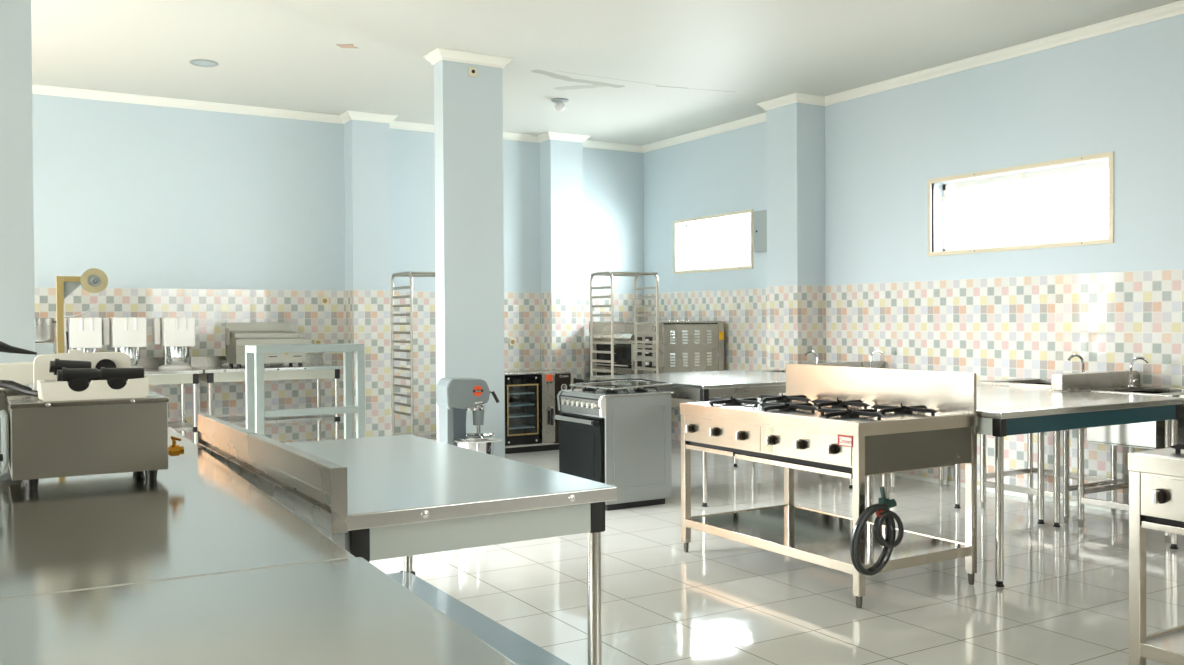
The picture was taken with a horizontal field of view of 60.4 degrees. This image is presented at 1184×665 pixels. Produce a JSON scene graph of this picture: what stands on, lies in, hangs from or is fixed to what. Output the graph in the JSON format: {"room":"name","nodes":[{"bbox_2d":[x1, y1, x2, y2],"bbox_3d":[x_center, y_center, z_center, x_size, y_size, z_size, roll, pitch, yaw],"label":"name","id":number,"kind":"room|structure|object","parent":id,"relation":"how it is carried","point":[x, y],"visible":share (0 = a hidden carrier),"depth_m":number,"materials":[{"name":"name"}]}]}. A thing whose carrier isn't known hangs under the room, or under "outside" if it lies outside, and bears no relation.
{"room":"commercial kitchen","nodes":[
{"label":"commercial kitchen","id":0,"kind":"room"},
{"bbox_2d":[0,0,34,389],"bbox_3d":[-2.749,-0.369,4.412,0.561,3.262,0.400,-1,1,-31],"label":"wall pillar","id":1,"kind":"structure","parent":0,"point":[17,286],"depth_m":4.35,"materials":[{"name":"blue paint"}]},
{"bbox_2d":[49,358,91,374],"bbox_3d":[-1.485,0.099,2.895,0.107,0.052,0.047,-1,1,-31],"label":"grip","id":2,"kind":"object","parent":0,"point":[55,365],"visible":0.73,"depth_m":2.88,"materials":[{"name":"black plastic"}]},
{"bbox_2d":[32,94,643,442],"bbox_3d":[-3.537,-0.467,9.016,9.672,3.362,0.439,-1,1,-31],"label":"wall","id":3,"kind":"structure","parent":0,"point":[216,219],"depth_m":9.55,"materials":[{"name":"blue paint"}]},
{"bbox_2d":[314,339,321,343],"bbox_3d":[-2.586,0.102,9.608,0.080,0.080,0.016,-1,1,-31],"label":"wall socket","id":4,"kind":"object","parent":3,"relation":"attached to","point":[316,341],"visible":0.69,"depth_m":9.60,"materials":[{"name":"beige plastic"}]},
{"bbox_2d":[321,297,328,304],"bbox_3d":[-2.531,-0.299,9.638,0.080,0.080,0.016,-1,1,-31],"label":"wall socket","id":5,"kind":"object","parent":3,"relation":"attached to","point":[324,300],"visible":1,"depth_m":9.63,"materials":[{"name":"beige plastic"}]},
{"bbox_2d":[509,338,515,345],"bbox_3d":[-0.831,0.099,10.668,0.080,0.080,0.016,-1,1,-31],"label":"wall socket","id":6,"kind":"object","parent":3,"relation":"attached to","point":[512,341],"visible":1,"depth_m":10.66,"materials":[{"name":"beige plastic"}]},
{"bbox_2d":[434,60,504,457],"bbox_3d":[-0.911,-0.416,7.586,0.480,3.262,0.165,-1,1,-31],"label":"column","id":7,"kind":"structure","parent":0,"point":[468,110],"depth_m":7.50,"materials":[{"name":"blue paint"}]},
{"bbox_2d":[423,48,512,68],"bbox_3d":[-0.920,-2.013,7.568,0.604,0.068,0.289,-1,1,-31],"label":"trim","id":8,"kind":"structure","parent":7,"relation":"attached to","point":[437,55],"depth_m":7.45,"materials":[{"name":"white paint"}]},
{"bbox_2d":[469,67,476,76],"bbox_3d":[-0.877,-1.916,7.485,0.060,0.065,0.022,-1,1,-31],"label":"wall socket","id":9,"kind":"object","parent":7,"relation":"attached to","point":[472,71],"visible":1,"depth_m":7.48,"materials":[{"name":"beige plastic"}]},
{"bbox_2d":[31,0,1181,145],"bbox_3d":[-0.094,-2.054,3.472,9.872,0.100,13.469,-1,1,-31],"label":"ceiling","id":10,"kind":"structure","parent":0,"point":[633,72],"depth_m":7.29,"materials":[{"name":"white paint"}]},
{"bbox_2d":[189,59,218,66],"bbox_3d":[-2.929,-2.030,7.679,0.210,0.012,0.210,-1,1,-31],"label":"recessed light","id":11,"kind":"object","parent":10,"relation":"in","point":[197,62],"visible":1,"depth_m":7.67,"materials":[{"name":"grey"}]},
{"bbox_2d":[336,44,356,47],"bbox_3d":[-1.741,-2.037,7.243,0.128,0.003,0.114,0,1,7],"label":"ceiling vent","id":12,"kind":"object","parent":10,"relation":"attached to","point":[339,45],"depth_m":7.21,"materials":[{"name":"beige"}]},
{"bbox_2d":[551,98,568,111],"bbox_3d":[-0.284,-2.015,9.036,0.156,0.105,0.156,-1,1,-31],"label":"holder","id":13,"kind":"object","parent":10,"relation":"attached to","point":[559,106],"visible":1,"depth_m":9.00,"materials":[{"name":"grey"}]},
{"bbox_2d":[369,439,1183,664],"bbox_3d":[-0.075,1.308,3.510,9.872,0.100,13.469,-1,1,-31],"label":"floor","id":14,"kind":"structure","parent":0,"point":[1063,599],"depth_m":4.90,"materials":[{"name":"beige tile"}]},
{"bbox_2d":[136,357,202,444],"bbox_3d":[-4.185,0.727,8.168,1.900,1.000,0.700,-1,1,-31],"label":"work table","id":15,"kind":"object","parent":14,"relation":"on","point":[155,376],"visible":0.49,"depth_m":8.36,"materials":[{"name":"metal"}]},
{"bbox_2d":[35,342,54,356],"bbox_3d":[-4.374,0.196,8.014,0.240,0.245,0.250,-1,1,-31],"label":"storage box","id":16,"kind":"object","parent":15,"relation":"on","point":[41,348],"visible":0.3,"depth_m":7.93,"materials":[{"name":"grey metal"}]},
{"bbox_2d":[35,318,55,341],"bbox_3d":[-4.369,-0.021,7.992,0.290,0.188,0.270,0,1,11],"label":"cooking pot","id":17,"kind":"object","parent":16,"relation":"on","point":[44,327],"visible":0.48,"depth_m":7.92,"materials":[{"name":"metal"}]},
{"bbox_2d":[64,317,101,352],"bbox_3d":[-4.109,0.097,8.174,0.295,0.435,0.264,-1,1,-31],"label":"mixer","id":18,"kind":"object","parent":15,"relation":"on","point":[84,333],"visible":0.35,"depth_m":8.09,"materials":[{"name":"white plastic"}]},
{"bbox_2d":[72,348,97,352],"bbox_3d":[-4.072,0.203,8.173,0.184,0.156,0.184,-1,1,-31],"label":"bowl","id":19,"kind":"object","parent":18,"relation":"on","point":[85,350],"depth_m":8.11,"materials":[{"name":"silver metal"}]},
{"bbox_2d":[102,317,146,367],"bbox_3d":[-3.835,0.094,8.339,0.315,0.435,0.264,-1,1,-31],"label":"mixer","id":20,"kind":"object","parent":15,"relation":"on","point":[127,335],"visible":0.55,"depth_m":8.26,"materials":[{"name":"white plastic"}]},
{"bbox_2d":[116,347,140,365],"bbox_3d":[-3.799,0.199,8.338,0.184,0.156,0.184,-1,1,-31],"label":"bowl","id":21,"kind":"object","parent":20,"relation":"on","point":[134,352],"depth_m":8.28,"materials":[{"name":"silver metal"}]},
{"bbox_2d":[152,317,194,369],"bbox_3d":[-3.510,0.090,8.535,0.305,0.435,0.264,-1,1,-31],"label":"mixer","id":22,"kind":"object","parent":15,"relation":"on","point":[176,335],"visible":1,"depth_m":8.46,"materials":[{"name":"white plastic"}]},
{"bbox_2d":[166,346,189,364],"bbox_3d":[-3.473,0.195,8.535,0.184,0.156,0.184,-1,1,-31],"label":"bowl","id":23,"kind":"object","parent":22,"relation":"on","point":[175,355],"depth_m":8.47,"materials":[{"name":"silver metal"}]},
{"bbox_2d":[168,421,192,430],"bbox_3d":[-4.185,0.797,8.168,1.800,0.030,0.600,-1,1,-31],"label":"shelf","id":24,"kind":"object","parent":15,"relation":"attached to","point":[176,425],"depth_m":8.47,"materials":[{"name":"metal"}]},
{"bbox_2d":[0,427,355,599],"bbox_3d":[-1.530,0.847,2.952,0.913,0.850,2.815,-1,1,-29],"label":"countertop","id":25,"kind":"structure","parent":14,"relation":"on","point":[199,517],"depth_m":2.20,"materials":[{"name":"metal"}]},
{"bbox_2d":[0,341,36,450],"bbox_3d":[-2.005,0.198,3.172,0.491,0.449,0.410,-1,1,-31],"label":"fryer","id":26,"kind":"object","parent":25,"relation":"on","point":[4,347],"visible":0.16,"depth_m":3.10,"materials":[{"name":"metal"}]},
{"bbox_2d":[0,362,32,388],"bbox_3d":[-1.792,0.132,3.160,0.125,0.078,0.140,-1,1,-31],"label":"foam block","id":27,"kind":"object","parent":26,"relation":"on","point":[19,372],"visible":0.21,"depth_m":3.10,"materials":[{"name":"beige"}]},
{"bbox_2d":[56,276,80,353],"bbox_3d":[-1.896,0.107,3.657,0.172,0.618,0.180,-1,1,-31],"label":"stand","id":28,"kind":"object","parent":25,"relation":"on","point":[65,285],"visible":0.41,"depth_m":3.63,"materials":[{"name":"metal"}]},
{"bbox_2d":[64,268,107,317],"bbox_3d":[-1.819,-0.142,3.657,0.144,0.178,0.030,-1,1,-31],"label":"roll","id":29,"kind":"object","parent":28,"relation":"attached to","point":[93,280],"visible":1,"depth_m":3.66,"materials":[{"name":"beige paper"}]},
{"bbox_2d":[0,391,183,489],"bbox_3d":[-1.469,0.304,2.915,0.533,0.236,0.384,-1,1,-31],"label":"fryer","id":30,"kind":"object","parent":25,"relation":"on","point":[47,439],"visible":0.99,"depth_m":2.80,"materials":[{"name":"metal"}]},
{"bbox_2d":[0,380,31,389],"bbox_3d":[-1.743,0.148,2.923,0.237,0.067,0.033,-1,1,-36],"label":"power cable","id":31,"kind":"object","parent":30,"relation":"on","point":[5,381],"visible":0.48,"depth_m":2.96,"materials":[{"name":"black plastic"}]},
{"bbox_2d":[0,382,37,396],"bbox_3d":[-1.670,0.159,2.854,0.306,0.058,0.060,0,1,-5],"label":"handle","id":32,"kind":"object","parent":30,"relation":"on","point":[4,385],"visible":0.7,"depth_m":2.85,"materials":[{"name":"black plastic"}]},
{"bbox_2d":[33,349,130,390],"bbox_3d":[-1.494,0.116,2.986,0.256,0.132,0.045,-1,1,-31],"label":"control panel","id":33,"kind":"object","parent":30,"relation":"on","point":[41,363],"visible":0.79,"depth_m":2.97,"materials":[{"name":"beige"}]},
{"bbox_2d":[37,378,148,401],"bbox_3d":[-1.420,0.158,2.894,0.272,0.056,0.170,-1,1,-31],"label":"control panel","id":34,"kind":"object","parent":30,"relation":"on","point":[48,389],"visible":0.87,"depth_m":2.82,"materials":[{"name":"beige"}]},
{"bbox_2d":[57,367,97,382],"bbox_3d":[-1.435,0.119,2.837,0.101,0.045,0.045,-1,1,-31],"label":"grip","id":35,"kind":"object","parent":34,"relation":"in","point":[66,374],"visible":0.84,"depth_m":2.82,"materials":[{"name":"black plastic"}]},
{"bbox_2d":[68,379,88,391],"bbox_3d":[-1.454,0.147,2.873,0.051,0.051,0.121,-1,1,-31],"label":"knob","id":36,"kind":"object","parent":34,"relation":"in","point":[78,385],"visible":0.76,"depth_m":2.82,"materials":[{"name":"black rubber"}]},
{"bbox_2d":[107,377,126,389],"bbox_3d":[-1.372,0.145,2.922,0.051,0.051,0.121,-1,1,-31],"label":"knob","id":37,"kind":"object","parent":34,"relation":"in","point":[116,383],"visible":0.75,"depth_m":2.87,"materials":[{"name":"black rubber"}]},
{"bbox_2d":[98,367,143,380],"bbox_3d":[-1.343,0.119,2.893,0.124,0.043,0.043,-1,1,-31],"label":"grip","id":38,"kind":"object","parent":34,"relation":"in","point":[104,373],"visible":0.8,"depth_m":2.88,"materials":[{"name":"black plastic"}]},
{"bbox_2d":[168,436,183,455],"bbox_3d":[-1.219,0.331,2.970,0.050,0.060,0.032,-1,1,-31],"label":"tap","id":39,"kind":"object","parent":30,"relation":"on","point":[173,450],"depth_m":2.96,"materials":[{"name":"gold metal"}]},
{"bbox_2d":[0,557,516,664],"bbox_3d":[-0.403,0.863,1.022,0.847,0.850,1.654,-1,1,-29],"label":"countertop","id":40,"kind":"structure","parent":14,"relation":"on","point":[349,611],"depth_m":1.51,"materials":[{"name":"metal"}]},
{"bbox_2d":[190,354,342,440],"bbox_3d":[-2.868,0.710,9.001,1.173,1.000,0.674,-1,1,-31],"label":"work table","id":41,"kind":"object","parent":14,"relation":"on","point":[215,368],"visible":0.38,"depth_m":8.91,"materials":[{"name":"metal"}]},
{"bbox_2d":[225,322,305,367],"bbox_3d":[-2.865,0.105,8.942,0.605,0.388,0.421,-1,1,-31],"label":"griddle","id":42,"kind":"object","parent":41,"relation":"on","point":[237,335],"visible":0.91,"depth_m":8.86,"materials":[{"name":"metal"}]},
{"bbox_2d":[230,337,305,345],"bbox_3d":[-2.856,0.076,8.938,0.595,0.070,0.344,-1,1,-31],"label":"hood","id":43,"kind":"object","parent":42,"relation":"attached to","point":[234,341],"depth_m":8.79,"materials":[{"name":"metal"}]},
{"bbox_2d":[217,414,333,424],"bbox_3d":[-2.869,0.765,9.004,1.073,0.030,0.570,-1,1,-31],"label":"shelf","id":44,"kind":"object","parent":41,"relation":"attached to","point":[237,420],"depth_m":8.89,"materials":[{"name":"metal"}]},
{"bbox_2d":[245,343,364,438],"bbox_3d":[-2.014,0.655,7.159,0.749,1.142,0.330,-1,1,-31],"label":"metal stand","id":45,"kind":"object","parent":14,"relation":"on","point":[254,392],"visible":0.57,"depth_m":7.08,"materials":[{"name":"grey paint"}]},
{"bbox_2d":[197,413,616,664],"bbox_3d":[-0.694,0.783,3.261,0.781,0.962,1.677,-1,1,-31],"label":"work table","id":46,"kind":"object","parent":14,"relation":"on","point":[405,496],"visible":0.66,"depth_m":2.73,"materials":[{"name":"white metal"}]},
{"bbox_2d":[387,572,569,664],"bbox_3d":[-0.637,0.954,3.197,0.663,0.030,1.410,-1,1,-31],"label":"shelf","id":47,"kind":"object","parent":46,"relation":"attached to","point":[518,649],"depth_m":3.24,"materials":[{"name":"silver metal"}]},
{"bbox_2d":[391,271,436,439],"bbox_3d":[-1.483,0.332,9.136,0.493,1.737,0.534,-1,1,-31],"label":"rack","id":48,"kind":"object","parent":14,"relation":"on","point":[403,274],"visible":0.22,"depth_m":9.01,"materials":[{"name":"metal"}]},
{"bbox_2d":[436,377,500,454],"bbox_3d":[-0.834,0.765,6.982,0.420,0.914,0.355,-1,1,-31],"label":"mixer","id":49,"kind":"object","parent":14,"relation":"on","point":[455,397],"visible":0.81,"depth_m":6.88,"materials":[{"name":"grey metal"}]},
{"bbox_2d":[452,432,500,454],"bbox_3d":[-0.837,0.874,6.973,0.370,0.376,0.341,-1,1,-31],"label":"bowl","id":50,"kind":"object","parent":49,"relation":"on","point":[478,441],"depth_m":6.87,"materials":[{"name":"silver metal"}]},
{"bbox_2d":[504,370,570,453],"bbox_3d":[-0.620,0.788,10.248,0.752,0.790,0.465,-1,1,-31],"label":"oven","id":51,"kind":"object","parent":14,"relation":"on","point":[531,403],"visible":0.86,"depth_m":10.13,"materials":[{"name":"metal"}]},
{"bbox_2d":[552,380,673,510],"bbox_3d":[0.158,0.787,7.290,0.703,0.851,0.624,-1,1,-31],"label":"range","id":52,"kind":"object","parent":14,"relation":"on","point":[620,437],"visible":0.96,"depth_m":7.06,"materials":[{"name":"grey metal"}]},
{"bbox_2d":[573,378,666,383],"bbox_3d":[0.211,0.353,7.410,0.710,0.044,0.135,0,1,16],"label":"grate","id":53,"kind":"object","parent":52,"relation":"on","point":[575,380],"visible":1,"depth_m":7.45,"materials":[{"name":"black metal"}]},
{"bbox_2d":[590,271,658,385],"bbox_3d":[0.297,0.321,9.267,0.513,1.737,0.419,-1,1,-31],"label":"rack","id":54,"kind":"object","parent":14,"relation":"on","point":[605,273],"visible":0.45,"depth_m":9.24,"materials":[{"name":"metal"}]},
{"bbox_2d":[589,321,725,407],"bbox_3d":[0.631,0.528,10.510,0.908,1.290,1.266,-1,1,-31],"label":"oven","id":55,"kind":"object","parent":14,"relation":"on","point":[684,346],"visible":0.51,"depth_m":10.04,"materials":[{"name":"metal"}]},
{"bbox_2d":[591,370,852,506],"bbox_3d":[1.025,0.774,8.043,1.519,0.850,1.500,-1,1,-31],"label":"work table","id":56,"kind":"object","parent":14,"relation":"on","point":[702,386],"visible":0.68,"depth_m":7.39,"materials":[{"name":"metal"}]},
{"bbox_2d":[746,369,822,478],"bbox_3d":[1.736,0.763,8.682,0.330,0.850,0.940,-1,1,-31],"label":"sink","id":57,"kind":"object","parent":14,"relation":"on","point":[820,475],"visible":0.17,"depth_m":8.97,"materials":[{"name":"metal"}]},
{"bbox_2d":[804,350,818,362],"bbox_3d":[1.787,0.243,8.251,0.132,0.199,0.064,0,1,5],"label":"faucet","id":58,"kind":"object","parent":57,"relation":"on","point":[809,351],"visible":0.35,"depth_m":8.24,"materials":[{"name":"silver metal"}]},
{"bbox_2d":[680,363,976,607],"bbox_3d":[1.167,0.712,5.313,0.846,1.035,1.351,-1,1,-31],"label":"gas range","id":59,"kind":"object","parent":14,"relation":"on","point":[856,423],"visible":1,"depth_m":5.05,"materials":[{"name":"metal"}]},
{"bbox_2d":[690,506,966,564],"bbox_3d":[1.188,1.047,5.329,0.792,0.008,1.337,-1,1,-31],"label":"shelf","id":60,"kind":"object","parent":59,"relation":"attached to","point":[824,538],"depth_m":5.22,"materials":[{"name":"metal"}]},
{"bbox_2d":[687,398,970,421],"bbox_3d":[1.179,0.396,5.318,0.774,0.005,1.305,-1,1,-31],"label":"cooktop","id":61,"kind":"object","parent":59,"relation":"in","point":[742,407],"depth_m":5.11,"materials":[{"name":"metal"}]},
{"bbox_2d":[850,486,903,575],"bbox_3d":[1.267,0.883,4.524,0.232,0.395,0.064,0,1,-2],"label":"gas hose","id":62,"kind":"object","parent":59,"relation":"attached to","point":[882,508],"visible":1,"depth_m":4.51,"materials":[{"name":"black rubber"}]},
{"bbox_2d":[786,363,976,413],"bbox_3d":[1.516,0.295,5.521,0.020,0.210,1.345,-1,1,-31],"label":"backsplash","id":63,"kind":"structure","parent":59,"relation":"on","point":[953,391],"depth_m":5.41,"materials":[{"name":"metal"}]},
{"bbox_2d":[804,361,943,492],"bbox_3d":[2.228,0.718,7.974,0.840,0.950,0.740,-1,1,-31],"label":"sink","id":64,"kind":"object","parent":14,"relation":"on","point":[878,364],"visible":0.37,"depth_m":8.14,"materials":[{"name":"metal"}]},
{"bbox_2d":[870,350,883,367],"bbox_3d":[2.320,0.239,8.297,0.130,0.199,0.058,0,1,4],"label":"faucet","id":65,"kind":"object","parent":64,"relation":"on","point":[874,351],"visible":0.52,"depth_m":8.30,"materials":[{"name":"silver metal"}]},
{"bbox_2d":[779,385,1050,523],"bbox_3d":[2.023,0.788,6.306,1.615,0.850,0.745,-1,1,-31],"label":"work table","id":66,"kind":"object","parent":14,"relation":"on","point":[980,389],"visible":0.28,"depth_m":6.41,"materials":[{"name":"metal"}]},
{"bbox_2d":[882,390,1183,586],"bbox_3d":[2.433,0.794,5.628,1.615,0.850,0.830,-1,1,-31],"label":"work table","id":67,"kind":"object","parent":14,"relation":"on","point":[999,415],"visible":0.77,"depth_m":5.30,"materials":[{"name":"metal"}]},
{"bbox_2d":[976,378,1116,523],"bbox_3d":[3.055,0.766,6.827,0.610,0.870,0.720,-1,1,-31],"label":"sink","id":68,"kind":"object","parent":14,"relation":"on","point":[1029,490],"visible":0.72,"depth_m":6.79,"materials":[{"name":"metal"}]},
{"bbox_2d":[1068,354,1084,372],"bbox_3d":[3.105,0.235,6.512,0.132,0.199,0.064,0,1,5],"label":"faucet","id":69,"kind":"object","parent":68,"relation":"on","point":[1072,355],"visible":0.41,"depth_m":6.50,"materials":[{"name":"silver metal"}]},
{"bbox_2d":[1051,370,1183,542],"bbox_3d":[3.327,0.730,6.173,0.820,0.955,0.640,-1,1,-31],"label":"sink","id":70,"kind":"object","parent":14,"relation":"on","point":[1153,435],"visible":0.6,"depth_m":6.22,"materials":[{"name":"metal"}]},
{"bbox_2d":[1087,391,1183,449],"bbox_3d":[3.399,0.529,6.233,0.554,0.299,0.434,-1,1,-31],"label":"basin","id":71,"kind":"object","parent":70,"relation":"in","point":[1144,435],"depth_m":6.04,"materials":[{"name":"metal"}]},
{"bbox_2d":[1127,356,1148,387],"bbox_3d":[3.429,0.250,6.380,0.135,0.199,0.058,0,1,9],"label":"faucet","id":72,"kind":"object","parent":70,"relation":"attached to","point":[1130,384],"visible":1,"depth_m":6.38,"materials":[{"name":"silver metal"}]},
{"bbox_2d":[1128,443,1183,664],"bbox_3d":[2.510,0.730,3.107,0.846,1.035,1.351,-1,1,-31],"label":"gas range","id":73,"kind":"object","parent":14,"relation":"on","point":[1156,477],"visible":1,"depth_m":3.45,"materials":[{"name":"metal"}]},
{"bbox_2d":[1138,448,1183,458],"bbox_3d":[2.522,0.413,3.112,0.774,0.005,1.305,-1,1,-31],"label":"cooktop","id":74,"kind":"object","parent":73,"relation":"in","point":[1165,453],"depth_m":3.45,"materials":[{"name":"metal"}]},
{"bbox_2d":[1145,628,1183,653],"bbox_3d":[2.532,1.065,3.123,0.792,0.008,1.337,-1,1,-31],"label":"shelf","id":75,"kind":"object","parent":73,"relation":"attached to","point":[1169,641],"depth_m":3.48,"materials":[{"name":"metal"}]},
{"bbox_2d":[644,14,1183,503],"bbox_3d":[3.913,-0.474,5.904,0.532,3.362,13.469,-1,1,-31],"label":"wall","id":76,"kind":"structure","parent":0,"point":[846,272],"depth_m":7.93,"materials":[{"name":"blue paint"}]},
{"bbox_2d":[32,0,1183,152],"bbox_3d":[-0.093,-1.970,3.473,9.472,0.068,13.069,-1,1,-31],"label":"trim","id":77,"kind":"structure","parent":76,"relation":"attached to","point":[1176,8],"depth_m":8.84,"materials":[{"name":"white paint"}]},
{"bbox_2d":[674,209,752,273],"bbox_3d":[1.300,-0.916,10.502,0.184,0.574,1.304,-1,1,-31],"label":"window","id":78,"kind":"structure","parent":76,"relation":"in","point":[689,269],"depth_m":10.57,"materials":[{"name":"beige"}]},
{"bbox_2d":[684,219,749,269],"bbox_3d":[1.325,-0.916,10.518,0.013,0.510,1.240,-1,1,-31],"label":"window pane","id":79,"kind":"object","parent":78,"relation":"attached to","point":[719,222],"depth_m":10.71,"materials":[{"name":"white glass"}]},
{"bbox_2d":[754,210,766,251],"bbox_3d":[1.666,-0.969,9.672,0.074,0.390,0.350,-1,1,-31],"label":"electrical panel","id":80,"kind":"object","parent":76,"relation":"attached to","point":[760,217],"visible":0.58,"depth_m":9.71,"materials":[{"name":"grey metal"}]},
{"bbox_2d":[804,361,883,367],"bbox_3d":[2.050,0.291,8.260,0.840,0.100,0.060,-1,1,-31],"label":"backsplash","id":81,"kind":"structure","parent":76,"relation":"attached to","point":[878,364],"depth_m":8.28,"materials":[{"name":"metal"}]},
{"bbox_2d":[889,473,1128,514],"bbox_3d":[4.588,1.196,4.935,0.014,0.036,9.690,-1,1,-31],"label":"baseboard","id":82,"kind":"structure","parent":76,"relation":"attached to","point":[903,475],"depth_m":7.46,"materials":[{"name":"white"}]},
{"bbox_2d":[927,151,1113,255],"bbox_3d":[3.137,-0.904,7.459,0.184,0.609,1.544,-1,1,-31],"label":"window","id":83,"kind":"structure","parent":76,"relation":"in","point":[1109,164],"depth_m":7.45,"materials":[{"name":"beige"}]},
{"bbox_2d":[1051,370,1139,390],"bbox_3d":[3.180,0.300,6.407,0.820,0.100,0.078,-1,1,-31],"label":"backsplash","id":84,"kind":"structure","parent":76,"relation":"attached to","point":[1105,379],"depth_m":6.32,"materials":[{"name":"metal"}]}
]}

